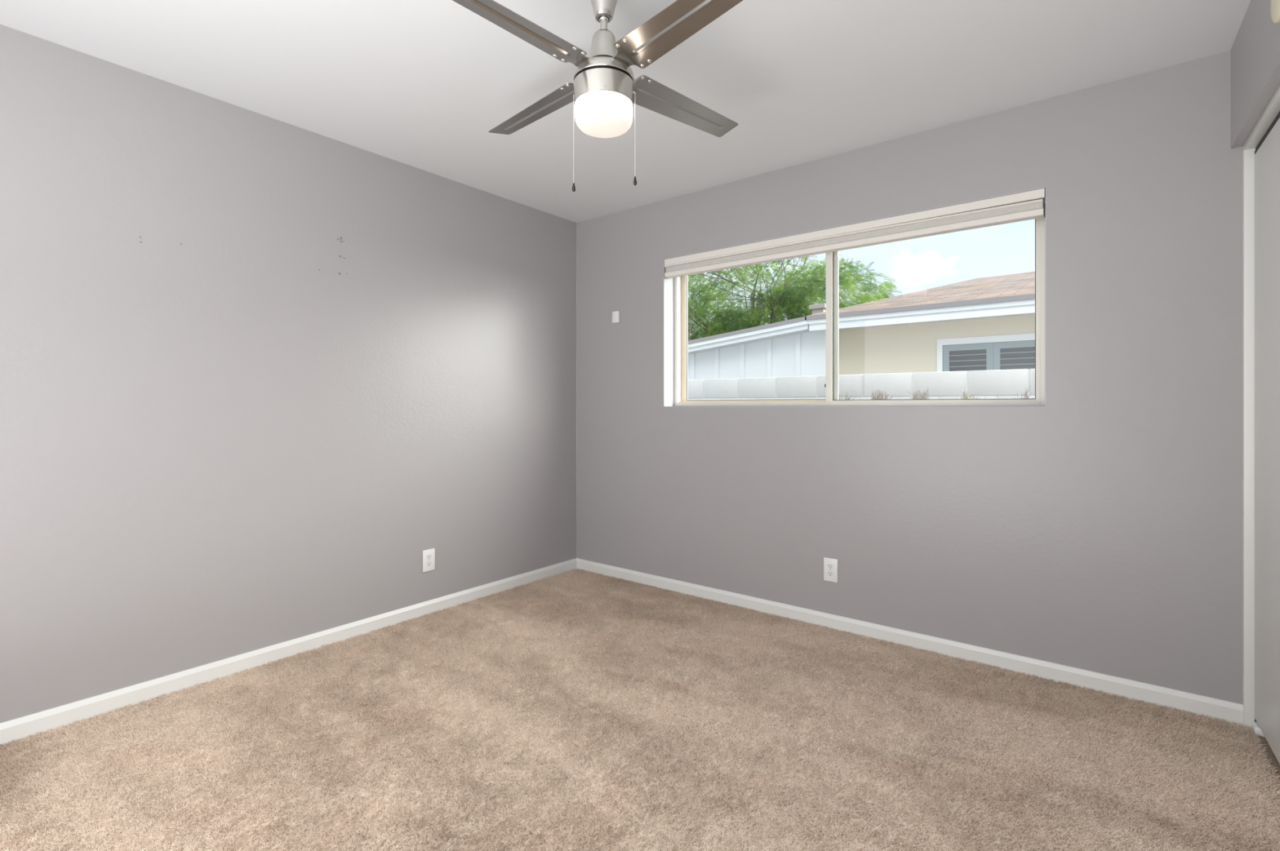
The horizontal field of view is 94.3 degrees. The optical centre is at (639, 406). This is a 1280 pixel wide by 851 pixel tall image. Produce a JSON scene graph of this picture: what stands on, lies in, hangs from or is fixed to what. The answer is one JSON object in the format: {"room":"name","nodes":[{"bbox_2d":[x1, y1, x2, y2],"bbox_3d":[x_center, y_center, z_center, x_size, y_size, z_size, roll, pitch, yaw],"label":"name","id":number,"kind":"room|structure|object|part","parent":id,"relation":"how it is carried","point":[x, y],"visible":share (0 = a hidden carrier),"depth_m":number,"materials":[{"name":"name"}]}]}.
{"room":"empty bedroom","nodes":[
{"label":"empty bedroom","id":0,"kind":"room"},
{"bbox_2d":[0,24,576,723],"bbox_3d":[-1.732,-0.077,2.737,0.202,2.440,4.300,0,0,38],"label":"wall","id":1,"kind":"structure","parent":0,"point":[255,367],"depth_m":2.56,"materials":[{"name":"grey paint"}]},
{"bbox_2d":[0,558,577,745],"bbox_3d":[-1.649,1.114,2.671,0.014,0.072,3.900,0,0,38],"label":"baseboard","id":2,"kind":"structure","parent":1,"relation":"attached to","point":[20,728],"depth_m":2.56,"materials":[{"name":"white wood"}]},
{"bbox_2d":[422,548,435,573],"bbox_3d":[-1.168,0.854,3.286,0.009,0.120,0.073,0,0,38],"label":"wall outlet","id":3,"kind":"object","parent":1,"relation":"attached to","point":[428,556],"visible":1,"depth_m":3.28,"materials":[{"name":"white plastic"}]},
{"bbox_2d":[426,561,431,566],"bbox_3d":[-1.166,0.874,3.285,0.004,0.027,0.034,0,0,38],"label":"socket","id":4,"kind":"object","parent":3,"relation":"attached to","point":[428,563],"depth_m":3.28,"materials":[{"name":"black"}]},
{"bbox_2d":[426,554,431,559],"bbox_3d":[-1.166,0.835,3.285,0.004,0.027,0.034,0,0,38],"label":"socket","id":5,"kind":"object","parent":3,"relation":"attached to","point":[428,557],"depth_m":3.28,"materials":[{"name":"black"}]},
{"bbox_2d":[576,222,577,558],"bbox_3d":[-0.448,-0.110,4.204,0.005,2.375,0.005,0,0,38],"label":"trim","id":6,"kind":"structure","parent":1,"relation":"attached to","point":[576,223],"depth_m":4.21,"materials":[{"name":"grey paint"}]},
{"bbox_2d":[0,0,1250,222],"bbox_3d":[-0.082,-1.372,1.439,4.400,0.150,4.300,0,0,38],"label":"ceiling","id":7,"kind":"structure","parent":0,"point":[420,84],"depth_m":2.26,"materials":[{"name":"white paint"}]},
{"bbox_2d":[452,0,742,191],"bbox_3d":[-0.109,-0.971,1.786,0.920,0.652,0.923,0,0,1],"label":"ceiling fan","id":8,"kind":"object","parent":7,"relation":"hanging from","point":[604,91],"visible":1,"depth_m":1.71,"materials":[{"name":"silver metal"}]},
{"bbox_3d":[-0.353,-1.013,1.552,0.546,0.027,0.116,3,-2,-44],"label":"fan blade","id":9,"kind":"part","parent":8,"relation":"part of","materials":[{"name":"silver metal"}]},
{"bbox_3d":[-0.342,-1.013,2.031,0.116,0.027,0.546,0,2,-44],"label":"fan blade","id":10,"kind":"part","parent":8,"relation":"part of","materials":[{"name":"silver metal"}]},
{"bbox_3d":[-0.196,-0.805,1.786,0.009,0.271,0.003,0,0,0],"label":"pull chain","id":11,"kind":"part","parent":8,"relation":"part of","materials":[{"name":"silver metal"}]},
{"bbox_3d":[-0.199,-0.657,1.786,0.011,0.026,0.011,0,0,38],"label":"pull knob","id":12,"kind":"part","parent":8,"relation":"part of","materials":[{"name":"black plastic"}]},
{"bbox_3d":[-0.109,-0.873,1.786,0.174,0.089,0.174,0,0,38],"label":"glass globe","id":13,"kind":"part","parent":8,"relation":"part of","materials":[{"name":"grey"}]},
{"bbox_3d":[-0.020,-0.813,1.775,0.013,0.255,0.003,0,0,7],"label":"pull chain","id":14,"kind":"part","parent":8,"relation":"part of","materials":[{"name":"silver metal"}]},
{"bbox_3d":[-0.015,-0.672,1.774,0.011,0.027,0.011,0,0,38],"label":"pull knob","id":15,"kind":"part","parent":8,"relation":"part of","materials":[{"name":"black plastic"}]},
{"bbox_3d":[0.125,-1.013,1.541,0.116,0.027,0.546,0,-2,-44],"label":"fan blade","id":16,"kind":"part","parent":8,"relation":"part of","materials":[{"name":"silver metal"}]},
{"bbox_3d":[0.136,-1.013,2.021,0.546,0.027,0.116,-3,2,-44],"label":"fan blade","id":17,"kind":"part","parent":8,"relation":"part of","materials":[{"name":"silver metal"}]},
{"bbox_2d":[577,49,1243,704],"bbox_3d":[1.264,-0.077,2.988,4.200,2.440,0.200,0,0,38],"label":"wall","id":18,"kind":"structure","parent":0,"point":[1098,528],"depth_m":2.59,"materials":[{"name":"grey paint"}]},
{"bbox_2d":[612,311,619,323],"bbox_3d":[-0.162,-0.594,3.971,0.058,0.078,0.018,0,0,38],"label":"cradle","id":19,"kind":"object","parent":18,"relation":"attached to","point":[615,315],"visible":1,"depth_m":3.96,"materials":[{"name":"white plastic"}]},
{"bbox_2d":[823,557,837,582],"bbox_3d":[0.987,0.849,3.074,0.073,0.120,0.009,0,0,38],"label":"wall outlet","id":20,"kind":"object","parent":18,"relation":"attached to","point":[830,566],"visible":1,"depth_m":3.07,"materials":[{"name":"white plastic"}]},
{"bbox_2d":[826,571,833,577],"bbox_3d":[0.985,0.869,3.072,0.034,0.027,0.004,0,0,38],"label":"socket","id":21,"kind":"object","parent":20,"relation":"attached to","point":[829,574],"depth_m":3.07,"materials":[{"name":"white plastic"}]},
{"bbox_2d":[826,564,833,569],"bbox_3d":[0.985,0.830,3.072,0.034,0.027,0.004,0,0,38],"label":"socket","id":22,"kind":"object","parent":20,"relation":"attached to","point":[829,566],"depth_m":3.07,"materials":[{"name":"white plastic"}]},
{"bbox_2d":[664,187,1044,278],"bbox_3d":[0.950,-0.854,3.147,1.981,0.136,0.059,0,0,38],"label":"window shade","id":23,"kind":"object","parent":18,"relation":"attached to","point":[1028,205],"visible":0.99,"depth_m":2.96,"materials":[{"name":"white"}]},
{"bbox_2d":[663,186,1046,407],"bbox_3d":[0.993,-0.461,3.202,1.994,0.933,0.200,0,0,38],"label":"window","id":24,"kind":"structure","parent":18,"relation":"attached to","point":[675,289],"depth_m":3.21,"materials":[{"name":"white plastic"}]},
{"bbox_3d":[0.676,-0.460,3.546,1.015,0.879,0.024,0,0,38],"label":"fixed sash","id":25,"kind":"part","parent":24,"relation":"part of","materials":[{"name":"clear glass"}]},
{"bbox_3d":[1.396,-0.455,2.934,0.970,0.889,0.022,0,0,38],"label":"sliding sash","id":26,"kind":"part","parent":24,"relation":"part of","materials":[{"name":"clear glass"}]},
{"bbox_2d":[576,558,1243,726],"bbox_3d":[0.859,1.114,3.170,3.338,0.072,0.014,0,0,38],"label":"baseboard","id":27,"kind":"structure","parent":18,"relation":"attached to","point":[1231,712],"depth_m":2.69,"materials":[{"name":"white wood"}]},
{"bbox_2d":[1231,0,1279,148],"bbox_3d":[1.040,-0.073,0.559,0.150,2.447,4.100,0,0,37],"label":"wall","id":28,"kind":"structure","parent":0,"point":[1255,48],"depth_m":1.88,"materials":[{"name":"grey paint"}]},
{"bbox_2d":[1242,85,1279,727],"bbox_3d":[1.494,0.106,1.137,0.119,2.087,2.470,0,0,37],"label":"trim","id":29,"kind":"structure","parent":28,"relation":"attached to","point":[1273,108],"depth_m":2.12,"materials":[{"name":"white wood"}]},
{"bbox_2d":[1251,111,1279,764],"bbox_3d":[1.490,0.117,1.117,0.100,2.066,2.432,0,0,37],"label":"door","id":30,"kind":"structure","parent":28,"relation":"in","point":[1266,724],"depth_m":1.94,"materials":[{"name":"white paint"}]},
{"bbox_2d":[1270,0,1279,22],"bbox_3d":[1.639,-1.047,1.510,0.034,0.150,0.150,0,0,37],"label":"smoke detector","id":31,"kind":"object","parent":28,"relation":"attached to","point":[1274,4],"visible":1,"depth_m":1.52,"materials":[{"name":"beige plastic"}]},
{"bbox_2d":[1257,736,1279,782],"bbox_3d":[-0.144,1.206,1.360,4.400,0.113,4.100,0,0,38],"label":"floor","id":32,"kind":"structure","parent":0,"point":[1271,756],"depth_m":1.95,"materials":[{"name":"beige carpet"}]},
{"bbox_2d":[0,568,1279,850],"bbox_3d":[-0.212,1.150,1.723,3.416,0.001,3.586,0,0,38],"label":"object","id":33,"kind":"structure","parent":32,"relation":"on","point":[572,710],"depth_m":1.98,"materials":[{"name":"beige carpet"}]},
{"label":"outside","id":34,"kind":"structure","parent":0,"visible":0},
{"bbox_3d":[18.162,1.393,27.865,80.000,0.200,59.800,0,0,38],"label":"ground","id":35,"kind":"structure","parent":34,"visible":0},
{"bbox_2d":[688,254,901,340],"bbox_3d":[2.383,-2.564,18.815,6.774,7.762,9.127,0,0,-6],"label":"tree","id":36,"kind":"object","parent":35,"relation":"on","point":[722,324],"visible":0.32,"depth_m":17.39,"materials":[{"name":"green plant"}]},
{"bbox_2d":[839,391,860,399],"bbox_3d":[1.665,0.589,4.763,0.285,1.409,0.290,0,0,38],"label":"dry shrub","id":37,"kind":"object","parent":35,"relation":"on","point":[847,398],"visible":0.03,"depth_m":4.76,"materials":[{"name":"brown plant"}]},
{"bbox_2d":[688,368,1035,400],"bbox_3d":[0.212,0.508,6.665,16.000,1.570,0.200,0,0,38],"label":"wall","id":38,"kind":"structure","parent":35,"relation":"on","point":[993,384],"depth_m":5.07,"materials":[{"name":"white concrete"}]},
{"bbox_2d":[688,271,1035,380],"bbox_3d":[4.472,-0.517,9.377,12.658,3.620,4.330,0,0,38],"label":"house","id":39,"kind":"structure","parent":35,"relation":"on","point":[988,323],"depth_m":8.03,"materials":[{"name":"beige paint"}]},
{"bbox_3d":[0.358,-0.896,10.049,5.245,0.611,0.280,0,0,38],"label":"rake trim","id":40,"kind":"part","parent":39,"relation":"part of","materials":[{"name":"white"}]},
{"bbox_2d":[942,340,1035,371],"bbox_3d":[4.568,-0.267,7.139,1.680,1.020,0.020,0,0,38],"label":"window","id":41,"kind":"structure","parent":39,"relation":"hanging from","point":[983,355],"depth_m":7.33,"materials":[{"name":"grey"}]},
{"bbox_3d":[4.797,-0.270,6.966,2.265,1.025,0.012,0,0,38],"label":"pane","id":42,"kind":"part","parent":39,"relation":"part of","materials":[{"name":"grey glass"}]},
{"bbox_2d":[865,388,893,399],"bbox_3d":[1.868,0.579,4.614,0.301,1.430,0.316,0,0,38],"label":"dry shrub","id":43,"kind":"object","parent":35,"relation":"on","point":[882,395],"visible":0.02,"depth_m":4.56,"materials":[{"name":"brown plant"}]},
{"bbox_2d":[906,387,929,399],"bbox_3d":[2.091,0.575,4.441,0.331,1.439,0.304,0,0,41],"label":"dry shrub","id":44,"kind":"object","parent":35,"relation":"on","point":[924,393],"visible":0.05,"depth_m":4.45,"materials":[{"name":"brown plant"}]},
{"bbox_2d":[960,390,979,399],"bbox_3d":[2.334,0.581,4.250,0.341,1.426,0.301,0,0,38],"label":"dry shrub","id":45,"kind":"object","parent":35,"relation":"on","point":[963,393],"visible":0.02,"depth_m":4.23,"materials":[{"name":"brown plant"}]},
{"bbox_2d":[1017,385,1031,399],"bbox_3d":[2.599,0.576,4.037,0.286,1.435,0.287,0,0,38],"label":"dry shrub","id":46,"kind":"object","parent":35,"relation":"on","point":[1027,392],"visible":0.02,"depth_m":4.05,"materials":[{"name":"brown plant"}]},
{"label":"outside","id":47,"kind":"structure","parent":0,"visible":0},
{"bbox_2d":[808,303,826,314],"bbox_3d":[4.060,-1.717,13.416,0.380,1.120,0.350,0,0,38],"label":"roof vent","id":48,"kind":"object","parent":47,"point":[821,308],"visible":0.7,"depth_m":13.30,"materials":[{"name":"grey"}]}
]}

